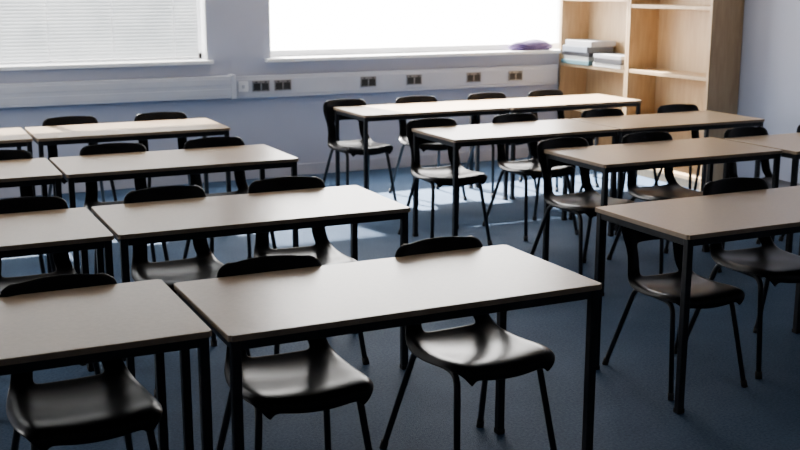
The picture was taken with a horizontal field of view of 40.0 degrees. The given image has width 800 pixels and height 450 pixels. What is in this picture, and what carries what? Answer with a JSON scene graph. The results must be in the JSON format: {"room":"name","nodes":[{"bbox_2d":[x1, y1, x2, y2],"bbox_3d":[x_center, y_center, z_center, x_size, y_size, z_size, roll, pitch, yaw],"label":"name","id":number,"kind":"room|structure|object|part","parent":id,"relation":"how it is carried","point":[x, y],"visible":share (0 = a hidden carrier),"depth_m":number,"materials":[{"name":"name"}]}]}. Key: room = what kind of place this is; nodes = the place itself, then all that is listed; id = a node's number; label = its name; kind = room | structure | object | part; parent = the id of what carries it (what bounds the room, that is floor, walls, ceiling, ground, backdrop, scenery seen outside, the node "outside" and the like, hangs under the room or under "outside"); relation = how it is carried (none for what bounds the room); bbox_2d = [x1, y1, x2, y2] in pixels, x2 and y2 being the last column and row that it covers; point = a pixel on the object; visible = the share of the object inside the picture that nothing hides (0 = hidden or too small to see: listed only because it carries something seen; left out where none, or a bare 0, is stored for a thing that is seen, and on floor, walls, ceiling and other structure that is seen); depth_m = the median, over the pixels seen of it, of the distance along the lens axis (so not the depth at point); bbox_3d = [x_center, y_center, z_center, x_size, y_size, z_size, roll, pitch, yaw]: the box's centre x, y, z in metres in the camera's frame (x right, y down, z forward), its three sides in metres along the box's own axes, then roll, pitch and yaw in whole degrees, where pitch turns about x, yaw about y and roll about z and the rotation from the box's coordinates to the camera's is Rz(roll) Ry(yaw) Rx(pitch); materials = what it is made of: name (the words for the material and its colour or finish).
{"room":"classroom","nodes":[
{"label":"classroom","id":0,"kind":"room"},
{"bbox_2d":[0,0,558,163],"bbox_3d":[-2.253,-1.798,8.867,9.430,3.000,0.280,-6,14,-25],"label":"wall","id":1,"kind":"structure","parent":0,"point":[238,37],"depth_m":9.34,"materials":[{"name":"white paint"}]},
{"bbox_2d":[0,0,198,64],"bbox_3d":[-3.182,-2.095,8.311,3.320,1.756,0.040,-6,14,-25],"label":"blind","id":2,"kind":"object","parent":1,"relation":"attached to","point":[31,31],"visible":1,"depth_m":8.79,"materials":[{"name":"white fabric"}]},
{"bbox_2d":[2,0,207,64],"bbox_3d":[-3.174,-2.096,8.316,3.400,1.780,0.208,-6,14,-25],"label":"frame","id":3,"kind":"object","parent":1,"relation":"attached to","point":[201,4],"visible":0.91,"depth_m":9.15,"materials":[{"name":"white plastic"}]},
{"bbox_2d":[0,59,213,70],"bbox_3d":[-3.165,-1.208,8.469,3.480,0.030,0.270,-6,14,-25],"label":"trim","id":4,"kind":"structure","parent":1,"relation":"attached to","point":[185,61],"depth_m":8.73,"materials":[{"name":"white plastic"}]},
{"bbox_2d":[0,147,532,198],"bbox_3d":[-2.190,-0.353,9.048,8.870,0.100,0.015,-6,14,-25],"label":"baseboard","id":5,"kind":"structure","parent":1,"relation":"attached to","point":[486,155],"depth_m":9.64,"materials":[{"name":"paint"}]},
{"bbox_2d":[0,65,557,107],"bbox_3d":[-2.331,-1.061,8.767,8.490,0.205,0.108,-6,14,-25],"label":"dado trunking","id":6,"kind":"object","parent":1,"relation":"attached to","point":[56,93],"visible":1,"depth_m":9.22,"materials":[{"name":"plastic"}]},
{"bbox_2d":[238,81,247,91],"bbox_3d":[-1.313,-1.159,9.224,0.086,0.086,0.013,-6,14,-25],"label":"switch","id":7,"kind":"object","parent":6,"relation":"attached to","point":[242,86],"visible":1,"depth_m":9.22,"materials":[{"name":"white plastic"}]},
{"bbox_2d":[252,80,269,91],"bbox_3d":[-1.173,-1.173,9.289,0.152,0.090,0.013,-6,14,-25],"label":"power socket","id":8,"kind":"object","parent":6,"relation":"attached to","point":[264,85],"visible":1,"depth_m":9.29,"materials":[{"name":"plastic"}]},
{"bbox_2d":[274,79,290,90],"bbox_3d":[-0.997,-1.191,9.370,0.152,0.090,0.013,-6,14,-25],"label":"power socket","id":9,"kind":"object","parent":6,"relation":"attached to","point":[279,85],"visible":1,"depth_m":9.37,"materials":[{"name":"plastic"}]},
{"bbox_2d":[360,76,375,86],"bbox_3d":[-0.278,-1.264,9.702,0.152,0.090,0.013,-6,14,-25],"label":"power socket","id":10,"kind":"object","parent":6,"relation":"attached to","point":[369,81],"visible":1,"depth_m":9.70,"materials":[{"name":"plastic"}]},
{"bbox_2d":[406,74,421,84],"bbox_3d":[0.129,-1.306,9.890,0.152,0.090,0.013,-6,14,-25],"label":"power socket","id":11,"kind":"object","parent":6,"relation":"attached to","point":[410,79],"visible":1,"depth_m":9.89,"materials":[{"name":"plastic"}]},
{"bbox_2d":[466,72,480,82],"bbox_3d":[0.680,-1.362,10.145,0.152,0.090,0.013,-6,14,-25],"label":"power socket","id":12,"kind":"object","parent":6,"relation":"attached to","point":[472,76],"visible":1,"depth_m":10.14,"materials":[{"name":"plastic"}]},
{"bbox_2d":[508,71,522,80],"bbox_3d":[1.087,-1.403,10.333,0.152,0.090,0.013,-6,14,-25],"label":"power socket","id":13,"kind":"object","parent":6,"relation":"attached to","point":[513,75],"visible":1,"depth_m":10.33,"materials":[{"name":"plastic"}]},
{"bbox_2d":[265,49,560,61],"bbox_3d":[0.228,-1.553,10.038,3.109,0.030,0.270,-6,14,-25],"label":"trim","id":14,"kind":"structure","parent":1,"relation":"attached to","point":[492,52],"depth_m":9.84,"materials":[{"name":"white plastic"}]},
{"bbox_2d":[508,39,552,50],"bbox_3d":[1.240,-1.715,10.465,0.482,0.101,0.150,-6,14,-25],"label":"pencil case","id":15,"kind":"object","parent":14,"relation":"on","point":[533,44],"visible":1,"depth_m":10.40,"materials":[{"name":"purple fabric"}]},
{"bbox_2d":[269,0,560,57],"bbox_3d":[0.234,-2.442,9.892,3.060,1.780,0.208,-6,14,-25],"label":"frame","id":16,"kind":"object","parent":1,"relation":"attached to","point":[485,47],"visible":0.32,"depth_m":10.02,"materials":[{"name":"white plastic"}]},
{"bbox_2d":[0,158,799,449],"bbox_3d":[0.203,0.829,4.132,9.430,0.100,11.760,-6,14,-25],"label":"floor","id":17,"kind":"structure","parent":0,"point":[633,410],"depth_m":4.82,"materials":[{"name":"blue carpet"}]},
{"bbox_2d":[0,127,35,196],"bbox_3d":[-2.922,-0.178,6.805,1.222,0.720,0.600,-6,14,-25],"label":"table","id":18,"kind":"object","parent":17,"relation":"on","point":[17,137],"visible":0.44,"depth_m":6.74,"materials":[{"name":"laminate"}]},
{"bbox_2d":[0,150,55,273],"bbox_3d":[-2.056,0.026,5.767,0.449,0.777,0.545,-6,14,-27],"label":"chair","id":19,"kind":"object","parent":17,"relation":"on","point":[25,191],"visible":0.22,"depth_m":5.93,"materials":[{"name":"plastic"}]},
{"bbox_3d":[-2.056,0.192,5.803,0.449,0.436,0.545,-6,14,-27],"label":"leg frame","id":20,"kind":"part","parent":19,"relation":"part of","materials":[{"name":"metal"}]},
{"bbox_2d":[0,158,62,272],"bbox_3d":[-2.354,0.098,5.549,1.222,0.720,0.600,-6,14,-24],"label":"table","id":21,"kind":"object","parent":17,"relation":"on","point":[34,171],"visible":0.47,"depth_m":5.52,"materials":[{"name":"laminate"}]},
{"bbox_2d":[0,196,100,374],"bbox_3d":[-1.480,0.311,4.466,0.449,0.777,0.545,-6,14,-25],"label":"chair","id":22,"kind":"object","parent":17,"relation":"on","point":[62,262],"visible":0.33,"depth_m":4.61,"materials":[{"name":"plastic"}]},
{"bbox_3d":[-1.480,0.478,4.503,0.449,0.436,0.545,-6,14,-25],"label":"leg frame","id":23,"kind":"part","parent":22,"relation":"part of","materials":[{"name":"metal"}]},
{"bbox_2d":[0,207,113,371],"bbox_3d":[-1.755,0.390,4.222,1.222,0.720,0.600,-6,14,-25],"label":"table","id":24,"kind":"object","parent":17,"relation":"on","point":[71,229],"visible":0.66,"depth_m":4.17,"materials":[{"name":"laminate"}]},
{"bbox_2d":[42,116,117,201],"bbox_3d":[-2.117,-0.307,7.284,0.449,0.777,0.545,-6,14,-27],"label":"chair","id":25,"kind":"object","parent":17,"relation":"on","point":[64,120],"visible":0.29,"depth_m":7.38,"materials":[{"name":"plastic"}]},
{"bbox_3d":[-2.117,-0.141,7.321,0.449,0.436,0.545,-6,14,-27],"label":"leg frame","id":26,"kind":"part","parent":25,"relation":"part of","materials":[{"name":"metal"}]},
{"bbox_2d":[0,273,162,449],"bbox_3d":[-0.956,0.577,3.294,0.440,0.762,0.534,-6,14,-27],"label":"chair","id":27,"kind":"object","parent":17,"relation":"on","point":[110,404],"visible":0.72,"depth_m":3.24,"materials":[{"name":"plastic"}]},
{"bbox_3d":[-0.956,0.740,3.330,0.440,0.428,0.534,-6,14,-27],"label":"leg frame","id":28,"kind":"part","parent":27,"relation":"part of","materials":[{"name":"metal"}]},
{"bbox_2d":[0,279,212,449],"bbox_3d":[-1.192,0.638,3.091,1.222,0.720,0.600,-6,14,-25],"label":"table","id":29,"kind":"object","parent":17,"relation":"on","point":[85,325],"visible":1,"depth_m":3.06,"materials":[{"name":"laminate"}]},
{"bbox_3d":[-1.192,0.647,3.093,1.210,0.702,0.588,-6,14,-25],"label":"metal frame","id":30,"kind":"part","parent":29,"relation":"part of","materials":[{"name":"metal"}]},
{"bbox_2d":[79,143,168,273],"bbox_3d":[-1.515,-0.030,6.022,0.449,0.777,0.545,-5,13,-23],"label":"chair","id":31,"kind":"object","parent":17,"relation":"on","point":[91,198],"visible":0.34,"depth_m":6.12,"materials":[{"name":"plastic"}]},
{"bbox_3d":[-1.515,0.136,6.059,0.449,0.436,0.545,-5,13,-23],"label":"leg frame","id":32,"kind":"part","parent":31,"relation":"part of","materials":[{"name":"metal"}]},
{"bbox_2d":[25,118,230,193],"bbox_3d":[-1.792,-0.289,7.314,1.222,0.720,0.600,-6,14,-25],"label":"table","id":33,"kind":"object","parent":17,"relation":"on","point":[196,127],"visible":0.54,"depth_m":7.13,"materials":[{"name":"laminate"}]},
{"bbox_2d":[134,112,202,188],"bbox_3d":[-1.578,-0.360,7.522,0.449,0.777,0.545,-5,13,-22],"label":"chair","id":34,"kind":"object","parent":17,"relation":"on","point":[151,116],"visible":0.29,"depth_m":7.66,"materials":[{"name":"plastic"}]},
{"bbox_3d":[-1.578,-0.193,7.559,0.449,0.436,0.545,-5,13,-22],"label":"leg frame","id":35,"kind":"part","parent":34,"relation":"part of","materials":[{"name":"metal"}]},
{"bbox_2d":[49,144,298,273],"bbox_3d":[-1.228,-0.012,6.052,1.222,0.720,0.600,-6,14,-25],"label":"table","id":36,"kind":"object","parent":17,"relation":"on","point":[149,164],"visible":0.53,"depth_m":5.85,"materials":[{"name":"laminate"}]},
{"bbox_2d":[123,185,250,397],"bbox_3d":[-0.928,0.256,4.716,0.449,0.777,0.545,-7,14,-28],"label":"chair","id":37,"kind":"object","parent":17,"relation":"on","point":[204,265],"visible":0.53,"depth_m":4.77,"materials":[{"name":"plastic"}]},
{"bbox_3d":[-0.928,0.423,4.753,0.449,0.436,0.545,-7,14,-28],"label":"leg frame","id":38,"kind":"part","parent":37,"relation":"part of","materials":[{"name":"metal"}]},
{"bbox_2d":[183,137,276,258],"bbox_3d":[-0.974,-0.085,6.273,0.449,0.777,0.545,-7,14,-28],"label":"chair","id":39,"kind":"object","parent":17,"relation":"on","point":[240,178],"visible":0.35,"depth_m":6.40,"materials":[{"name":"plastic"}]},
{"bbox_3d":[-0.974,0.081,6.309,0.449,0.436,0.545,-7,14,-28],"label":"leg frame","id":40,"kind":"part","parent":39,"relation":"part of","materials":[{"name":"metal"}]},
{"bbox_2d":[91,185,409,378],"bbox_3d":[-0.633,0.276,4.740,1.222,0.720,0.600,-6,14,-24],"label":"table","id":41,"kind":"object","parent":17,"relation":"on","point":[130,224],"visible":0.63,"depth_m":4.57,"materials":[{"name":"laminate"}]},
{"bbox_2d":[216,254,373,449],"bbox_3d":[-0.344,0.526,3.516,0.443,0.766,0.537,-5,13,-23],"label":"chair","id":42,"kind":"object","parent":17,"relation":"on","point":[316,378],"visible":0.69,"depth_m":3.46,"materials":[{"name":"plastic"}]},
{"bbox_3d":[-0.344,0.690,3.552,0.443,0.430,0.537,-5,13,-23],"label":"leg frame","id":43,"kind":"part","parent":42,"relation":"part of","materials":[{"name":"metal"}]},
{"bbox_2d":[248,176,369,364],"bbox_3d":[-0.438,0.207,4.943,0.449,0.777,0.545,-5,13,-22],"label":"chair","id":44,"kind":"object","parent":17,"relation":"on","point":[323,250],"visible":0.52,"depth_m":5.03,"materials":[{"name":"plastic"}]},
{"bbox_3d":[-0.438,0.373,4.979,0.449,0.436,0.545,-5,13,-22],"label":"leg frame","id":45,"kind":"part","parent":44,"relation":"part of","materials":[{"name":"metal"}]},
{"bbox_2d":[323,99,397,201],"bbox_3d":[-0.326,-0.549,8.383,0.449,0.777,0.545,-6,14,-27],"label":"chair","id":46,"kind":"object","parent":17,"relation":"on","point":[353,147],"visible":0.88,"depth_m":8.42,"materials":[{"name":"plastic"}]},
{"bbox_3d":[-0.326,-0.382,8.419,0.449,0.436,0.545,-6,14,-27],"label":"leg frame","id":47,"kind":"part","parent":46,"relation":"part of","materials":[{"name":"metal"}]},
{"bbox_2d":[174,245,601,449],"bbox_3d":[-0.038,0.536,3.556,1.222,0.720,0.600,-6,14,-25],"label":"table","id":48,"kind":"object","parent":17,"relation":"on","point":[248,311],"visible":0.97,"depth_m":3.40,"materials":[{"name":"laminate"}]},
{"bbox_2d":[334,100,510,199],"bbox_3d":[0.169,-0.548,8.493,1.222,0.720,0.600,-6,14,-24],"label":"table","id":49,"kind":"object","parent":17,"relation":"on","point":[471,108],"visible":0.77,"depth_m":8.33,"materials":[{"name":"laminate"}]},
{"bbox_2d":[388,96,466,204],"bbox_3d":[0.217,-0.599,8.612,0.449,0.777,0.545,-5,13,-23],"label":"chair","id":50,"kind":"object","parent":17,"relation":"on","point":[438,147],"visible":0.48,"depth_m":8.67,"materials":[{"name":"plastic"}]},
{"bbox_3d":[0.217,-0.433,8.648,0.449,0.436,0.545,-5,13,-23],"label":"leg frame","id":51,"kind":"part","parent":50,"relation":"part of","materials":[{"name":"metal"}]},
{"bbox_2d":[398,118,492,245],"bbox_3d":[0.292,-0.279,7.155,0.449,0.777,0.545,-5,13,-22],"label":"chair","id":52,"kind":"object","parent":17,"relation":"on","point":[441,176],"visible":0.8,"depth_m":7.17,"materials":[{"name":"plastic"}]},
{"bbox_3d":[0.292,-0.113,7.192,0.449,0.436,0.545,-5,13,-22],"label":"leg frame","id":53,"kind":"part","parent":52,"relation":"part of","materials":[{"name":"metal"}]},
{"bbox_2d":[379,236,556,449],"bbox_3d":[0.242,0.466,3.788,0.443,0.766,0.537,-7,14,-28],"label":"chair","id":54,"kind":"object","parent":17,"relation":"on","point":[483,351],"visible":0.67,"depth_m":3.73,"materials":[{"name":"plastic"}]},
{"bbox_3d":[0.242,0.630,3.824,0.443,0.430,0.537,-7,14,-28],"label":"leg frame","id":55,"kind":"part","parent":54,"relation":"part of","materials":[{"name":"metal"}]},
{"bbox_2d":[460,92,536,197],"bbox_3d":[0.804,-0.659,8.883,0.449,0.777,0.545,-6,14,-25],"label":"chair","id":56,"kind":"object","parent":17,"relation":"on","point":[485,95],"visible":0.29,"depth_m":8.94,"materials":[{"name":"plastic"}]},
{"bbox_3d":[0.804,-0.492,8.920,0.449,0.436,0.545,-6,14,-25],"label":"leg frame","id":57,"kind":"part","parent":56,"relation":"part of","materials":[{"name":"metal"}]},
{"bbox_2d":[412,119,618,236],"bbox_3d":[0.754,-0.277,7.260,1.222,0.720,0.600,-6,14,-25],"label":"table","id":58,"kind":"object","parent":17,"relation":"on","point":[456,137],"visible":0.86,"depth_m":7.07,"materials":[{"name":"laminate"}]},
{"bbox_2d":[482,113,578,240],"bbox_3d":[0.888,-0.340,7.431,0.449,0.777,0.545,-6,14,-27],"label":"chair","id":59,"kind":"object","parent":17,"relation":"on","point":[531,167],"visible":0.73,"depth_m":7.46,"materials":[{"name":"plastic"}]},
{"bbox_3d":[0.888,-0.173,7.467,0.449,0.436,0.545,-6,14,-27],"label":"leg frame","id":60,"kind":"part","parent":59,"relation":"part of","materials":[{"name":"metal"}]},
{"bbox_2d":[474,94,641,199],"bbox_3d":[1.286,-0.660,9.001,1.222,0.720,0.600,-6,14,-25],"label":"table","id":61,"kind":"object","parent":17,"relation":"on","point":[588,101],"visible":0.65,"depth_m":8.83,"materials":[{"name":"laminate"}]},
{"bbox_2d":[519,89,598,191],"bbox_3d":[1.327,-0.712,9.126,0.449,0.777,0.545,-7,14,-28],"label":"chair","id":62,"kind":"object","parent":17,"relation":"on","point":[548,92],"visible":0.26,"depth_m":9.24,"materials":[{"name":"plastic"}]},
{"bbox_3d":[1.327,-0.545,9.162,0.449,0.436,0.545,-7,14,-28],"label":"leg frame","id":63,"kind":"part","parent":62,"relation":"part of","materials":[{"name":"metal"}]},
{"bbox_2d":[530,137,635,275],"bbox_3d":[1.045,-0.078,6.239,0.449,0.777,0.545,-7,14,-28],"label":"chair","id":64,"kind":"object","parent":17,"relation":"on","point":[586,202],"visible":0.7,"depth_m":6.28,"materials":[{"name":"plastic"}]},
{"bbox_3d":[1.045,0.088,6.276,0.449,0.436,0.545,-7,14,-28],"label":"leg frame","id":65,"kind":"part","parent":64,"relation":"part of","materials":[{"name":"metal"}]},
{"bbox_2d":[557,0,628,145],"bbox_3d":[1.899,-1.571,10.156,0.320,2.005,1.055,-6,14,-25],"label":"bookcase","id":66,"kind":"object","parent":17,"relation":"on","point":[579,19],"visible":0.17,"depth_m":10.49,"materials":[{"name":"brown wood"}]},
{"bbox_2d":[561,39,624,68],"bbox_3d":[1.867,-1.581,10.141,0.298,0.219,0.940,-6,14,-25],"label":"binders","id":67,"kind":"object","parent":66,"relation":"in","point":[588,52],"visible":0.88,"depth_m":10.15,"materials":[{"name":"white paper"}]},
{"bbox_2d":[578,108,657,230],"bbox_3d":[1.539,-0.406,7.732,0.449,0.777,0.545,-6,14,-25],"label":"chair","id":68,"kind":"object","parent":17,"relation":"on","point":[599,112],"visible":0.28,"depth_m":7.85,"materials":[{"name":"plastic"}]},
{"bbox_3d":[1.539,-0.239,7.769,0.449,0.436,0.545,-6,14,-25],"label":"leg frame","id":69,"kind":"part","parent":68,"relation":"part of","materials":[{"name":"metal"}]},
{"bbox_2d":[542,137,781,295],"bbox_3d":[1.499,-0.076,6.345,1.222,0.720,0.600,-6,14,-24],"label":"table","id":70,"kind":"object","parent":17,"relation":"on","point":[606,159],"visible":0.68,"depth_m":6.17,"materials":[{"name":"laminate"}]},
{"bbox_2d":[607,132,721,273],"bbox_3d":[1.570,-0.131,6.482,0.449,0.777,0.545,-5,13,-23],"label":"chair","id":71,"kind":"object","parent":17,"relation":"on","point":[672,189],"visible":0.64,"depth_m":6.54,"materials":[{"name":"plastic"}]},
{"bbox_3d":[1.570,0.035,6.519,0.449,0.436,0.545,-5,13,-23],"label":"leg frame","id":72,"kind":"part","parent":71,"relation":"part of","materials":[{"name":"metal"}]},
{"bbox_2d":[568,111,764,234],"bbox_3d":[1.873,-0.390,7.774,1.222,0.720,0.600,-6,14,-24],"label":"table","id":73,"kind":"object","parent":17,"relation":"on","point":[692,120],"visible":0.52,"depth_m":7.61,"materials":[{"name":"laminate"}]},
{"bbox_2d":[602,226,747,399],"bbox_3d":[1.175,0.306,4.657,0.407,0.705,0.494,-5,13,-23],"label":"chair","id":74,"kind":"object","parent":17,"relation":"on","point":[706,293],"visible":0.72,"depth_m":4.59,"materials":[{"name":"plastic"}]},
{"bbox_3d":[1.175,0.457,4.691,0.407,0.396,0.494,-5,13,-23],"label":"leg frame","id":75,"kind":"part","parent":74,"relation":"part of","materials":[{"name":"metal"}]},
{"bbox_2d":[653,104,700,189],"bbox_3d":[2.141,-0.469,8.021,0.449,0.777,0.545,-5,13,-22],"label":"chair","id":76,"kind":"object","parent":17,"relation":"on","point":[670,108],"visible":0.27,"depth_m":8.17,"materials":[{"name":"plastic"}]},
{"bbox_3d":[2.141,-0.303,8.058,0.449,0.436,0.545,-5,13,-22],"label":"leg frame","id":77,"kind":"part","parent":76,"relation":"part of","materials":[{"name":"metal"}]},
{"bbox_2d":[624,0,744,190],"bbox_3d":[2.354,-1.365,9.216,0.320,2.005,1.065,-6,14,-25],"label":"bookcase","id":78,"kind":"object","parent":17,"relation":"on","point":[679,51],"visible":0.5,"depth_m":9.32,"materials":[{"name":"brown wood"}]},
{"bbox_2d":[594,186,799,413],"bbox_3d":[1.503,0.277,4.738,1.222,0.720,0.600,-6,14,-25],"label":"table","id":79,"kind":"object","parent":17,"relation":"on","point":[689,222],"visible":0.88,"depth_m":4.48,"materials":[{"name":"laminate"}]},
{"bbox_2d":[688,177,799,378],"bbox_3d":[1.621,0.212,4.917,0.449,0.777,0.545,-5,13,-22],"label":"chair","id":80,"kind":"object","parent":17,"relation":"on","point":[777,265],"visible":0.71,"depth_m":4.93,"materials":[{"name":"plastic"}]},
{"bbox_3d":[1.621,0.379,4.954,0.449,0.436,0.545,-5,13,-22],"label":"leg frame","id":81,"kind":"part","parent":80,"relation":"part of","materials":[{"name":"metal"}]},
{"bbox_2d":[708,127,799,250],"bbox_3d":[2.250,-0.184,6.721,0.449,0.777,0.545,-6,14,-27],"label":"chair","id":82,"kind":"object","parent":17,"relation":"on","point":[739,131],"visible":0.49,"depth_m":6.85,"materials":[{"name":"plastic"}]},
{"bbox_3d":[2.250,-0.017,6.757,0.449,0.436,0.545,-6,14,-27],"label":"leg frame","id":83,"kind":"part","parent":82,"relation":"part of","materials":[{"name":"metal"}]},
{"bbox_2d":[722,133,799,252],"bbox_3d":[2.658,-0.176,6.801,1.222,0.720,0.600,-6,14,-25],"label":"table","id":84,"kind":"object","parent":17,"relation":"on","point":[789,143],"visible":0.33,"depth_m":6.52,"materials":[{"name":"laminate"}]},
{"bbox_2d":[778,125,799,240],"bbox_3d":[2.784,-0.238,6.968,0.449,0.777,0.545,-5,13,-23],"label":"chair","id":85,"kind":"object","parent":17,"relation":"on","point":[781,237],"visible":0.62,"depth_m":7.17,"materials":[{"name":"plastic"}]},
{"bbox_2d":[736,0,799,182],"bbox_3d":[4.338,-1.105,5.712,0.280,3.000,11.200,-6,14,-25],"label":"wall","id":86,"kind":"structure","parent":0,"point":[769,81],"depth_m":8.52,"materials":[{"name":"white paint"}]}
]}

